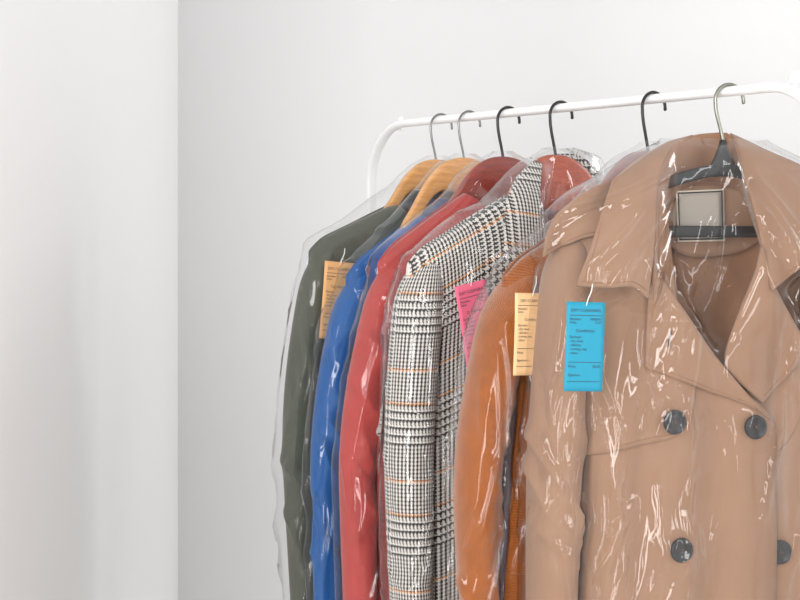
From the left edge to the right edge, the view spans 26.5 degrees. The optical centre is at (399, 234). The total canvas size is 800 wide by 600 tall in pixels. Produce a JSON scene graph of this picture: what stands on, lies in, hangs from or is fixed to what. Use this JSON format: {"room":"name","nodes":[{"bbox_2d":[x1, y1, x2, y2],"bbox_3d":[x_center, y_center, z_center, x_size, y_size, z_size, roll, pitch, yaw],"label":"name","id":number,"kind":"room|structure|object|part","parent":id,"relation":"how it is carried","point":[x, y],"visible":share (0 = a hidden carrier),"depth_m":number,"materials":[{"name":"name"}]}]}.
{"room":"laundry","nodes":[
{"label":"laundry","id":0,"kind":"room"},
{"bbox_2d":[0,0,177,599],"bbox_3d":[-0.540,-0.124,2.725,0.100,2.900,2.250,0,0,0],"label":"wall","id":1,"kind":"structure","parent":0,"point":[89,88],"depth_m":2.66,"materials":[{"name":"white paint"}]},
{"bbox_2d":[178,0,799,599],"bbox_3d":[1.855,-0.124,3.800,4.690,2.900,0.100,0,0,0],"label":"wall","id":2,"kind":"structure","parent":0,"point":[284,106],"depth_m":3.75,"materials":[{"name":"white paint"}]},
{"bbox_3d":[1.805,1.356,1.325,4.790,0.060,5.050,0,0,0],"label":"floor","id":3,"kind":"structure","parent":0,"visible":0},
{"bbox_2d":[366,71,799,214],"bbox_3d":[0.221,0.567,2.328,0.440,1.517,0.989,0,0,-34],"label":"clothes rack","id":4,"kind":"object","parent":3,"relation":"on","point":[793,91],"visible":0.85,"depth_m":2.30,"materials":[{"name":"white metal"}]},
{"bbox_2d":[384,113,452,207],"bbox_3d":[0.056,-0.061,2.559,0.340,0.246,0.017,0,0,-34],"label":"wooden hanger","id":5,"kind":"object","parent":4,"relation":"hanging from","point":[411,179],"visible":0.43,"depth_m":2.54,"materials":[{"name":"wood"}]},
{"bbox_2d":[271,156,425,596],"bbox_3d":[0.055,0.405,2.560,0.566,1.049,0.102,0,0,-34],"label":"bag","id":6,"kind":"object","parent":5,"relation":"hanging from","point":[295,281],"visible":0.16,"depth_m":2.42,"materials":[{"name":"clear plastic"}]},
{"bbox_2d":[319,248,354,338],"bbox_3d":[-0.089,0.085,2.417,0.059,0.131,0.006,0,0,-38],"label":"paper tag","id":7,"kind":"object","parent":6,"relation":"attached to","point":[331,268],"visible":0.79,"depth_m":2.41,"materials":[{"name":"paper"}]},
{"bbox_2d":[280,190,453,599],"bbox_3d":[0.055,0.440,2.560,0.544,1.015,0.080,0,0,-34],"label":"coat","id":8,"kind":"object","parent":5,"relation":"hanging from","point":[330,247],"visible":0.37,"depth_m":2.41,"materials":[{"name":"fabric"}]},
{"bbox_2d":[400,110,480,228],"bbox_3d":[0.096,-0.056,2.499,0.320,0.256,0.017,0,0,-34],"label":"wooden hanger","id":9,"kind":"object","parent":4,"relation":"hanging from","point":[440,178],"visible":0.49,"depth_m":2.47,"materials":[{"name":"wood"}]},
{"bbox_2d":[309,199,449,599],"bbox_3d":[0.095,0.390,2.502,0.535,0.889,0.075,0,0,-34],"label":"jacket","id":10,"kind":"object","parent":9,"relation":"hanging from","point":[342,315],"visible":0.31,"depth_m":2.35,"materials":[{"name":"blue fabric"}]},
{"bbox_2d":[301,153,479,599],"bbox_3d":[0.096,0.330,2.499,0.555,0.901,0.090,0,0,-34],"label":"bag","id":11,"kind":"object","parent":9,"relation":"hanging from","point":[382,224],"visible":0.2,"depth_m":2.37,"materials":[{"name":"clear plastic"}]},
{"bbox_2d":[448,106,527,206],"bbox_3d":[0.148,-0.059,2.421,0.330,0.251,0.017,0,0,-34],"label":"wooden hanger","id":12,"kind":"object","parent":4,"relation":"hanging from","point":[480,179],"visible":0.43,"depth_m":2.40,"materials":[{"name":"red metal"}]},
{"bbox_2d":[331,151,531,599],"bbox_3d":[0.148,0.329,2.420,0.567,0.898,0.103,0,0,-34],"label":"bag","id":13,"kind":"object","parent":12,"relation":"hanging from","point":[367,269],"visible":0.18,"depth_m":2.30,"materials":[{"name":"clear plastic"}]},
{"bbox_2d":[339,193,484,599],"bbox_3d":[0.146,0.361,2.421,0.551,0.888,0.086,0,0,-34],"label":"jacket","id":14,"kind":"object","parent":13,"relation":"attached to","point":[361,579],"visible":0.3,"depth_m":2.27,"materials":[{"name":"fabric"}]},
{"bbox_2d":[506,100,597,212],"bbox_3d":[0.214,-0.046,2.322,0.370,0.277,0.017,0,0,-34],"label":"wooden hanger","id":15,"kind":"object","parent":4,"relation":"hanging from","point":[565,172],"visible":0.33,"depth_m":2.32,"materials":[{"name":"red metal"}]},
{"bbox_2d":[376,148,600,599],"bbox_3d":[0.215,0.430,2.318,0.582,1.100,0.130,0,0,-34],"label":"bag","id":16,"kind":"object","parent":15,"relation":"hanging from","point":[380,413],"visible":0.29,"depth_m":2.19,"materials":[{"name":"clear plastic"}]},
{"bbox_2d":[454,266,488,365],"bbox_3d":[0.098,0.108,2.179,0.070,0.136,0.007,0,0,-36],"label":"paper tag","id":17,"kind":"object","parent":16,"relation":"attached to","point":[466,294],"visible":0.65,"depth_m":2.17,"materials":[{"name":"pink paper"}]},
{"bbox_2d":[383,154,600,599],"bbox_3d":[0.217,0.441,2.319,0.554,1.108,0.115,0,0,-34],"label":"coat","id":18,"kind":"object","parent":15,"relation":"hanging from","point":[418,394],"visible":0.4,"depth_m":2.18,"materials":[{"name":"fabric"}]},
{"bbox_2d":[600,91,666,183],"bbox_3d":[0.318,-0.054,2.166,0.350,0.261,0.017,0,0,-34],"label":"wooden hanger","id":19,"kind":"object","parent":4,"relation":"hanging from","point":[622,164],"visible":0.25,"depth_m":2.15,"materials":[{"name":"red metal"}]},
{"bbox_2d":[453,238,548,599],"bbox_3d":[0.318,0.475,2.165,0.600,1.081,0.132,0,0,-34],"label":"coat","id":20,"kind":"object","parent":19,"relation":"hanging from","point":[492,397],"visible":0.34,"depth_m":2.00,"materials":[{"name":"fabric"}]},
{"bbox_2d":[445,145,635,599],"bbox_3d":[0.315,0.429,2.167,0.625,1.098,0.137,0,0,-34],"label":"bag","id":21,"kind":"object","parent":19,"relation":"hanging from","point":[536,230],"visible":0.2,"depth_m":2.04,"materials":[{"name":"clear plastic"}]},
{"bbox_2d":[513,276,538,375],"bbox_3d":[0.153,0.106,1.988,0.050,0.116,0.007,2,-1,-34],"label":"paper tag","id":22,"kind":"object","parent":21,"relation":"attached to","point":[523,306],"visible":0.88,"depth_m":1.98,"materials":[{"name":"paper"}]},
{"bbox_2d":[668,83,756,236],"bbox_3d":[0.391,-0.091,2.057,0.400,0.188,0.011,0,0,-20],"label":"hanger","id":23,"kind":"object","parent":4,"relation":"hanging from","point":[722,165],"visible":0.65,"depth_m":2.05,"materials":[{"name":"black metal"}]},
{"bbox_2d":[514,138,799,599],"bbox_3d":[0.396,0.467,2.045,0.551,1.165,0.168,0,0,-22],"label":"bag","id":24,"kind":"object","parent":23,"relation":"hanging from","point":[674,214],"visible":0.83,"depth_m":1.98,"materials":[{"name":"clear plastic"}]},
{"bbox_2d":[564,284,604,390],"bbox_3d":[0.204,0.114,1.885,0.049,0.120,0.006,0,0,-21],"label":"paper tag","id":25,"kind":"object","parent":24,"relation":"attached to","point":[585,321],"visible":1,"depth_m":1.88,"materials":[{"name":"blue paper"}]},
{"bbox_2d":[521,132,799,599],"bbox_3d":[0.397,0.466,2.046,0.528,1.185,0.149,0,0,-20],"label":"coat","id":26,"kind":"object","parent":23,"relation":"hanging from","point":[683,450],"visible":0.94,"depth_m":1.97,"materials":[{"name":"beige fabric"}]},
{"bbox_3d":[0.320,0.555,1.982,0.262,0.869,0.040,0,0,-8],"label":"panel","id":27,"kind":"part","parent":26,"relation":"part of","materials":[{"name":"beige fabric"}]},
{"bbox_3d":[0.461,-0.176,1.979,0.015,0.030,0.015,0,0,-34],"label":"knob","id":28,"kind":"part","parent":4,"relation":"part of","materials":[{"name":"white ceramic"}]}
]}

